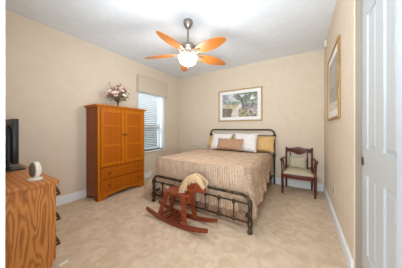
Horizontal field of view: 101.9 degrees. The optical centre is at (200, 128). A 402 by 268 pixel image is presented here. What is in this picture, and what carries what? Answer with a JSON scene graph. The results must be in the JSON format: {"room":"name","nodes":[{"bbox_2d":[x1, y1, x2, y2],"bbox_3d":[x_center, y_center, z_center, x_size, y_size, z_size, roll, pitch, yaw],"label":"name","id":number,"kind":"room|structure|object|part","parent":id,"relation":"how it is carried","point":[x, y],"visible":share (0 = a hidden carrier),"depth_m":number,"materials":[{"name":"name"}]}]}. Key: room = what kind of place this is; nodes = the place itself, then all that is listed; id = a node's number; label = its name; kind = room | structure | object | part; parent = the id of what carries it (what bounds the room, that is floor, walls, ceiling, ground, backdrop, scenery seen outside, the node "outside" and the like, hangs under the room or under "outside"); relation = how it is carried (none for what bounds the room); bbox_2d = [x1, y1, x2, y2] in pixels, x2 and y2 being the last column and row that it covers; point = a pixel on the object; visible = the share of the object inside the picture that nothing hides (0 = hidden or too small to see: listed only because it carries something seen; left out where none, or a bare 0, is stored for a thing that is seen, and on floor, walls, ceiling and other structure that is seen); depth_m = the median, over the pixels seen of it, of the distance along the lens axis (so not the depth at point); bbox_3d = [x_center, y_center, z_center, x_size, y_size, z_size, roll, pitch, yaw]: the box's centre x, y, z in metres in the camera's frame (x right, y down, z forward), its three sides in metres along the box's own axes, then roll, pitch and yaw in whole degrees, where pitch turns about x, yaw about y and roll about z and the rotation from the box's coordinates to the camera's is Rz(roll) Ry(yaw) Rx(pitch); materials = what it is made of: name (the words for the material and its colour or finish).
{"room":"bedroom","nodes":[
{"label":"bedroom","id":0,"kind":"room"},
{"bbox_2d":[5,9,178,196],"bbox_3d":[-1.830,-0.170,3.405,0.220,2.740,3.960,0,0,32],"label":"wall","id":1,"kind":"structure","parent":0,"point":[51,74],"depth_m":2.58,"materials":[{"name":"paint"}]},
{"bbox_2d":[56,170,153,205],"bbox_3d":[-1.698,1.133,3.393,0.016,0.134,3.840,0,0,32],"label":"baseboard","id":2,"kind":"structure","parent":1,"relation":"attached to","point":[64,199],"depth_m":2.71,"materials":[{"name":"white paint"}]},
{"bbox_2d":[136,74,167,97],"bbox_3d":[-1.197,-1.052,4.112,0.105,0.395,0.930,0,0,32],"label":"window valance","id":3,"kind":"object","parent":1,"relation":"attached to","point":[146,84],"visible":1,"depth_m":3.99,"materials":[{"name":"fabric"}]},
{"bbox_2d":[139,92,165,152],"bbox_3d":[-1.313,-0.185,4.191,0.265,1.510,0.920,0,0,32],"label":"window","id":4,"kind":"structure","parent":1,"relation":"in","point":[161,134],"depth_m":4.53,"materials":[{"name":"white plastic"}]},
{"bbox_2d":[138,91,159,149],"bbox_3d":[-1.349,-0.203,4.193,0.061,1.463,0.783,0,0,32],"label":"window blind","id":5,"kind":"object","parent":4,"relation":"attached to","point":[147,96],"visible":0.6,"depth_m":4.25,"materials":[{"name":"white plastic"}]},
{"bbox_3d":[-1.405,-0.200,4.247,0.040,1.480,0.840,0,0,32],"label":"frame","id":6,"kind":"part","parent":4,"relation":"part of","materials":[{"name":"white plastic"}]},
{"bbox_3d":[-1.311,0.555,4.189,0.260,0.030,0.920,0,0,32],"label":"sill","id":7,"kind":"part","parent":4,"relation":"part of","materials":[{"name":"white"}]},
{"bbox_2d":[5,0,336,78],"bbox_3d":[0.172,-1.590,2.226,4.665,0.100,4.080,0,0,32],"label":"ceiling","id":8,"kind":"structure","parent":0,"point":[255,31],"depth_m":2.41,"materials":[{"name":"paint"}]},
{"bbox_2d":[145,18,225,71],"bbox_3d":[-0.189,-1.200,2.284,1.245,0.680,1.224,0,0,32],"label":"ceiling fan","id":9,"kind":"object","parent":8,"relation":"hanging from","point":[187,56],"visible":1,"depth_m":2.24,"materials":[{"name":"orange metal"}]},
{"bbox_3d":[-0.594,-1.051,2.386,0.485,0.050,0.173,0,0,7],"label":"blade","id":10,"kind":"part","parent":9,"relation":"part of","materials":[{"name":"brown wood"}]},
{"bbox_3d":[-0.367,-1.051,1.961,0.178,0.050,0.488,0,0,32],"label":"blade","id":11,"kind":"part","parent":9,"relation":"part of","materials":[{"name":"brown wood"}]},
{"bbox_3d":[-0.257,-1.051,2.735,0.173,0.050,0.485,0,0,-11],"label":"blade","id":12,"kind":"part","parent":9,"relation":"part of","materials":[{"name":"brown wood"}]},
{"bbox_3d":[-0.185,-0.966,2.329,0.260,0.132,0.260,0,0,32],"label":"lamp shade","id":13,"kind":"part","parent":9,"relation":"part of","materials":[{"name":"white glass"}]},
{"bbox_3d":[0.112,-1.051,2.043,0.485,0.050,0.173,0,0,43],"label":"blade","id":14,"kind":"part","parent":9,"relation":"part of","materials":[{"name":"brown wood"}]},
{"bbox_3d":[0.179,-1.051,2.523,0.485,0.050,0.173,0,0,-29],"label":"blade","id":15,"kind":"part","parent":9,"relation":"part of","materials":[{"name":"brown wood"}]},
{"bbox_2d":[51,177,347,267],"bbox_3d":[-0.312,1.250,1.621,4.845,0.100,5.620,0,0,32],"label":"floor","id":16,"kind":"structure","parent":0,"point":[291,228],"depth_m":1.80,"materials":[{"name":"beige carpet"}]},
{"bbox_2d":[5,163,60,267],"bbox_3d":[-1.951,0.822,1.605,1.437,0.757,0.526,0,0,32],"label":"dresser","id":17,"kind":"object","parent":16,"relation":"on","point":[31,213],"visible":0.91,"depth_m":1.28,"materials":[{"name":"brown wood"}]},
{"bbox_2d":[5,119,25,171],"bbox_3d":[-2.189,0.171,1.837,0.730,0.545,0.200,0,0,32],"label":"television","id":18,"kind":"object","parent":17,"relation":"on","point":[11,125],"visible":0.81,"depth_m":1.66,"materials":[{"name":"black plastic"}]},
{"bbox_3d":[-2.184,0.128,1.845,0.730,0.460,0.042,0,0,32],"label":"casing","id":19,"kind":"part","parent":18,"relation":"part of","materials":[{"name":"black plastic"}]},
{"bbox_2d":[27,162,42,180],"bbox_3d":[-1.443,0.364,1.419,0.100,0.158,0.098,0,0,20],"label":"fan","id":20,"kind":"object","parent":17,"relation":"on","point":[35,169],"visible":1,"depth_m":1.40,"materials":[{"name":"beige plastic"}]},
{"bbox_2d":[29,163,35,176],"bbox_3d":[-1.450,0.355,1.398,0.078,0.125,0.015,0,0,20],"label":"grille","id":21,"kind":"object","parent":20,"relation":"attached to","point":[32,167],"depth_m":1.39,"materials":[{"name":"brown"}]},
{"bbox_3d":[-1.313,1.014,1.482,0.026,0.099,0.060,0,0,32],"label":"handle","id":22,"kind":"part","parent":17,"relation":"part of","materials":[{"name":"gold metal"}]},
{"bbox_2d":[84,104,146,201],"bbox_3d":[-1.591,0.398,3.146,0.454,1.605,0.995,0,0,32],"label":"armoire","id":23,"kind":"object","parent":16,"relation":"on","point":[114,134],"visible":1,"depth_m":2.86,"materials":[{"name":"brown wood"}]},
{"bbox_3d":[-1.847,0.417,2.775,0.382,1.565,0.022,0,0,32],"label":"panel","id":24,"kind":"part","parent":23,"relation":"part of","materials":[{"name":"brown wood"}]},
{"bbox_3d":[-1.548,0.151,2.872,0.020,0.967,0.414,0,0,32],"label":"door","id":25,"kind":"part","parent":23,"relation":"part of","materials":[{"name":"brown wood"}]},
{"bbox_3d":[-1.552,-0.172,2.874,0.008,0.220,0.310,0,0,32],"label":"door panel","id":26,"kind":"part","parent":23,"relation":"part of","materials":[{"name":"brown wood"}]},
{"bbox_3d":[-1.552,0.119,2.874,0.008,0.302,0.310,0,0,32],"label":"door panel","id":27,"kind":"part","parent":23,"relation":"part of","materials":[{"name":"brown wood"}]},
{"bbox_3d":[-1.552,0.444,2.874,0.008,0.273,0.310,0,0,32],"label":"door panel","id":28,"kind":"part","parent":23,"relation":"part of","materials":[{"name":"brown wood"}]},
{"bbox_3d":[-1.618,0.388,3.163,0.360,1.505,0.881,0,0,32],"label":"panel","id":29,"kind":"part","parent":23,"relation":"part of","materials":[{"name":"brown wood"}]},
{"bbox_2d":[104,82,129,105],"bbox_3d":[-1.605,-0.638,3.139,0.462,0.467,0.417,0,0,-38],"label":"flower arrangement","id":30,"kind":"object","parent":23,"relation":"on","point":[114,91],"visible":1,"depth_m":3.08,"materials":[{"name":"pink plant"}]},
{"bbox_3d":[-1.440,1.090,3.052,0.012,0.024,0.925,0,0,32],"label":"moulding","id":31,"kind":"part","parent":23,"relation":"part of","materials":[{"name":"brown wood"}]},
{"bbox_3d":[-1.438,0.967,3.051,0.016,0.202,0.831,0,0,32],"label":"drawer","id":32,"kind":"part","parent":23,"relation":"part of","materials":[{"name":"brown wood"}]},
{"bbox_3d":[-1.438,0.754,3.051,0.016,0.188,0.831,0,0,32],"label":"drawer","id":33,"kind":"part","parent":23,"relation":"part of","materials":[{"name":"brown wood"}]},
{"bbox_3d":[-1.325,0.151,3.228,0.020,0.967,0.414,0,0,32],"label":"door","id":34,"kind":"part","parent":23,"relation":"part of","materials":[{"name":"brown wood"}]},
{"bbox_3d":[-1.329,-0.172,3.231,0.008,0.220,0.310,0,0,32],"label":"door panel","id":35,"kind":"part","parent":23,"relation":"part of","materials":[{"name":"brown wood"}]},
{"bbox_3d":[-1.329,0.119,3.231,0.008,0.302,0.310,0,0,32],"label":"door panel","id":36,"kind":"part","parent":23,"relation":"part of","materials":[{"name":"brown wood"}]},
{"bbox_3d":[-1.329,0.444,3.231,0.008,0.273,0.310,0,0,32],"label":"door panel","id":37,"kind":"part","parent":23,"relation":"part of","materials":[{"name":"brown wood"}]},
{"bbox_2d":[146,173,217,232],"bbox_3d":[-0.282,0.876,2.127,0.980,0.648,0.264,0,0,32],"label":"rocking horse","id":38,"kind":"object","parent":16,"relation":"on","point":[193,183],"visible":1,"depth_m":2.02},
{"bbox_3d":[-0.496,0.996,2.156,0.169,0.316,0.055,0,0,6],"label":"leg","id":39,"kind":"part","parent":38,"relation":"part of","materials":[{"name":"red wood"}]},
{"bbox_3d":[-0.402,0.996,2.306,0.055,0.316,0.169,0,0,-32],"label":"leg","id":40,"kind":"part","parent":38,"relation":"part of","materials":[{"name":"red wood"}]},
{"bbox_3d":[-0.278,0.820,2.124,0.390,0.036,0.210,0,0,32],"label":"seat","id":41,"kind":"part","parent":38,"relation":"part of","materials":[{"name":"red wood"}]},
{"bbox_3d":[-0.214,1.000,1.976,0.117,0.325,0.074,0,0,32],"label":"leg","id":42,"kind":"part","parent":38,"relation":"part of","materials":[{"name":"red wood"}]},
{"bbox_3d":[-0.117,1.000,2.132,0.117,0.325,0.074,0,0,32],"label":"leg","id":43,"kind":"part","parent":38,"relation":"part of","materials":[{"name":"red wood"}]},
{"bbox_2d":[152,129,275,234],"bbox_3d":[0.407,0.603,3.109,1.648,1.195,2.024,0,0,32],"label":"bed","id":44,"kind":"object","parent":16,"relation":"on","point":[231,215],"visible":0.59,"depth_m":2.17,"materials":[{"name":"metal"}]},
{"bbox_3d":[-0.781,1.012,2.697,0.068,0.375,0.068,0,0,32],"label":"foot post","id":45,"kind":"part","parent":44,"relation":"part of","materials":[{"name":"metal"}]},
{"bbox_3d":[-0.111,0.865,2.279,1.580,0.020,0.020,0,0,32],"label":"rail","id":46,"kind":"part","parent":44,"relation":"part of","materials":[{"name":"metal"}]},
{"bbox_3d":[-0.111,1.080,2.279,1.580,0.022,0.022,0,0,32],"label":"rail","id":47,"kind":"part","parent":44,"relation":"part of","materials":[{"name":"metal"}]},
{"bbox_3d":[-0.110,0.965,2.279,1.617,0.431,0.038,0,0,32],"label":"footboard","id":48,"kind":"part","parent":44,"relation":"part of","materials":[{"name":"metal"}]},
{"bbox_2d":[143,149,272,218],"bbox_3d":[0.283,0.752,3.159,1.961,0.586,1.984,0,0,32],"label":"comforter","id":49,"kind":"object","parent":44,"relation":"on","point":[245,172],"visible":0.94,"depth_m":2.33,"materials":[{"name":"beige fabric"}]},
{"bbox_2d":[207,135,212,147],"bbox_3d":[0.396,0.330,4.130,0.500,0.311,0.207,0,0,32],"label":"bed pillow","id":50,"kind":"object","parent":49,"relation":"on","point":[210,136],"visible":0.23,"depth_m":4.17,"materials":[{"name":"yellow fabric"}]},
{"bbox_2d":[210,133,232,149],"bbox_3d":[0.484,0.300,3.893,0.530,0.384,0.241,0,0,32],"label":"bed pillow","id":51,"kind":"object","parent":49,"relation":"on","point":[216,136],"visible":0.52,"depth_m":3.87,"materials":[{"name":"white fabric"}]},
{"bbox_2d":[216,138,243,150],"bbox_3d":[0.625,0.338,3.581,0.600,0.242,0.180,0,0,32],"label":"lumbar pillow","id":52,"kind":"object","parent":49,"relation":"on","point":[229,144],"visible":1,"depth_m":3.50,"materials":[{"name":"beige fabric"}]},
{"bbox_2d":[232,133,257,152],"bbox_3d":[0.972,0.295,3.588,0.530,0.402,0.247,0,0,32],"label":"bed pillow","id":53,"kind":"object","parent":49,"relation":"on","point":[249,144],"visible":0.79,"depth_m":3.48,"materials":[{"name":"white fabric"}]},
{"bbox_2d":[257,136,274,151],"bbox_3d":[1.334,0.325,3.546,0.500,0.329,0.212,0,0,32],"label":"bed pillow","id":54,"kind":"object","parent":49,"relation":"on","point":[266,144],"visible":0.74,"depth_m":3.45,"materials":[{"name":"yellow fabric"}]},
{"bbox_3d":[0.927,0.603,3.942,1.593,1.195,0.034,0,0,32],"label":"headboard","id":55,"kind":"part","parent":44,"relation":"part of","materials":[{"name":"metal"}]},
{"bbox_3d":[0.560,1.012,1.861,0.068,0.375,0.068,0,0,32],"label":"foot post","id":56,"kind":"part","parent":44,"relation":"part of","materials":[{"name":"metal"}]},
{"bbox_3d":[1.040,1.015,2.715,0.030,0.030,1.938,0,0,32],"label":"rail","id":57,"kind":"part","parent":44,"relation":"part of","materials":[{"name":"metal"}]},
{"bbox_2d":[280,147,317,198],"bbox_3d":[1.853,0.784,3.103,0.592,0.836,0.532,0,0,32],"label":"armchair","id":58,"kind":"object","parent":16,"relation":"on","point":[293,173],"visible":0.96,"depth_m":3.03,"materials":[{"name":"brown wood"}]},
{"bbox_3d":[1.524,1.012,3.051,0.050,0.375,0.050,0,0,32],"label":"leg","id":59,"kind":"part","parent":58,"relation":"part of","materials":[{"name":"brown wood"}]},
{"bbox_3d":[1.786,0.788,3.414,0.042,0.827,0.075,0,0,32],"label":"leg","id":60,"kind":"part","parent":58,"relation":"part of","materials":[{"name":"brown wood"}]},
{"bbox_2d":[289,156,306,168],"bbox_3d":[1.913,0.670,3.227,0.310,0.228,0.133,0,0,32],"label":"cushion","id":61,"kind":"object","parent":58,"relation":"on","point":[294,162],"visible":0.98,"depth_m":3.18,"materials":[{"name":"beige fabric"}]},
{"bbox_3d":[1.853,0.869,3.102,0.544,0.078,0.466,0,0,32],"label":"seat rail","id":62,"kind":"part","parent":58,"relation":"part of","materials":[{"name":"brown wood"}]},
{"bbox_3d":[1.843,0.806,3.086,0.516,0.079,0.422,0,0,32],"label":"seat","id":63,"kind":"part","parent":58,"relation":"part of","materials":[{"name":"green fabric"}]},
{"bbox_3d":[2.163,0.788,3.179,0.042,0.827,0.075,0,0,32],"label":"leg","id":64,"kind":"part","parent":58,"relation":"part of","materials":[{"name":"brown wood"}]},
{"bbox_3d":[1.952,1.012,2.784,0.050,0.375,0.050,0,0,32],"label":"leg","id":65,"kind":"part","parent":58,"relation":"part of","materials":[{"name":"brown wood"}]},
{"bbox_2d":[179,49,323,184],"bbox_3d":[0.867,-0.170,4.127,3.833,2.740,0.120,0,0,32],"label":"wall","id":66,"kind":"structure","parent":0,"point":[292,85],"depth_m":3.58,"materials":[{"name":"paint"}]},
{"bbox_2d":[219,86,261,121],"bbox_3d":[0.931,-0.580,3.998,1.095,0.790,0.029,0,0,32],"label":"framed landscape","id":67,"kind":"object","parent":66,"relation":"attached to","point":[244,104],"visible":1,"depth_m":3.96,"materials":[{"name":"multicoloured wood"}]},
{"bbox_2d":[222,91,257,117],"bbox_3d":[0.931,-0.580,3.998,0.881,0.576,0.001,0,0,32],"label":"artwork","id":68,"kind":"object","parent":67,"relation":"attached to","point":[240,104],"depth_m":3.98},
{"bbox_2d":[272,177,322,190],"bbox_3d":[0.831,1.133,4.069,3.561,0.134,0.016,0,0,32],"label":"baseboard","id":69,"kind":"structure","parent":66,"relation":"attached to","point":[301,184],"depth_m":3.33,"materials":[{"name":"white paint"}]},
{"bbox_2d":[324,0,354,267],"bbox_3d":[1.844,-0.170,2.176,0.130,2.740,2.155,0,0,32],"label":"wall","id":70,"kind":"structure","parent":0,"point":[339,133],"depth_m":1.60,"materials":[{"name":"paint"}]},
{"bbox_2d":[327,35,339,120],"bbox_3d":[1.744,-0.572,2.159,0.021,0.900,0.910,0,0,32],"label":"framed print","id":71,"kind":"object","parent":70,"relation":"attached to","point":[333,65],"visible":1,"depth_m":2.04,"materials":[{"name":"white paper"}]},
{"bbox_2d":[329,52,336,111],"bbox_3d":[1.743,-0.572,2.159,0.001,0.656,0.666,0,0,32],"label":"artwork","id":72,"kind":"object","parent":71,"relation":"attached to","point":[333,68],"depth_m":2.10},
{"bbox_2d":[323,185,352,267],"bbox_3d":[1.790,1.133,2.227,0.016,0.134,2.125,0,0,32],"label":"baseboard","id":73,"kind":"structure","parent":70,"relation":"attached to","point":[348,257],"depth_m":1.73,"materials":[{"name":"white"}]},
{"bbox_2d":[355,0,361,267],"bbox_3d":[1.235,-0.020,1.279,0.034,2.440,0.012,0,0,32],"label":"trim","id":74,"kind":"structure","parent":70,"relation":"attached to","point":[358,3],"depth_m":1.27,"materials":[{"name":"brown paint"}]},
{"bbox_3d":[-1.741,-0.170,1.086,2.385,2.740,0.120,0,0,32],"label":"wall","id":75,"kind":"structure","parent":0,"visible":0},
{"bbox_2d":[0,0,4,267],"bbox_3d":[-0.669,-0.170,0.430,0.130,2.740,0.181,0,0,32],"label":"trim","id":76,"kind":"structure","parent":75,"relation":"attached to","point":[2,2],"depth_m":0.47,"materials":[{"name":"white paint"}]},
{"bbox_3d":[0.796,-1.390,0.496,0.130,0.300,1.805,0,0,32],"label":"wall closet header","id":77,"kind":"structure","parent":0,"visible":0},
{"bbox_2d":[361,0,396,267],"bbox_3d":[1.096,-0.016,0.990,0.041,2.408,0.720,0,0,32],"label":"door","id":78,"kind":"structure","parent":77,"relation":"in","point":[379,17],"depth_m":0.98,"materials":[{"name":"grey paint"}]},
{"bbox_3d":[1.158,-0.338,1.101,0.009,0.953,0.158,0,0,32],"label":"raised panel","id":79,"kind":"part","parent":78,"relation":"part of","materials":[{"name":"grey paint"}]},
{"bbox_3d":[1.158,0.624,1.101,0.009,0.571,0.158,0,0,32],"label":"raised panel","id":80,"kind":"part","parent":78,"relation":"part of","materials":[{"name":"grey paint"}]},
{"bbox_3d":[1.008,-0.338,0.862,0.009,0.953,0.148,0,0,32],"label":"raised panel","id":81,"kind":"part","parent":78,"relation":"part of","materials":[{"name":"grey paint"}]},
{"bbox_3d":[1.008,0.624,0.862,0.009,0.571,0.148,0,0,32],"label":"raised panel","id":82,"kind":"part","parent":78,"relation":"part of","materials":[{"name":"grey paint"}]},
{"bbox_2d":[397,0,401,267],"bbox_3d":[0.671,-0.020,0.360,0.086,2.440,0.722,0,0,32],"label":"trim","id":83,"kind":"structure","parent":77,"relation":"attached to","point":[399,2],"depth_m":0.67,"materials":[{"name":"white paint"}]},
{"label":"outside","id":84,"kind":"structure","parent":0,"visible":0},
{"bbox_3d":[-1.461,1.505,8.573,4.445,0.390,15.000,0,0,32],"label":"ground","id":85,"kind":"structure","parent":84,"visible":0},
{"bbox_2d":[138,94,156,146],"bbox_3d":[-3.432,-0.250,9.802,0.200,3.900,15.000,0,0,32],"label":"wall","id":86,"kind":"structure","parent":85,"relation":"on","point":[139,94],"depth_m":10.10,"materials":[{"name":"grey paint"}]}
]}

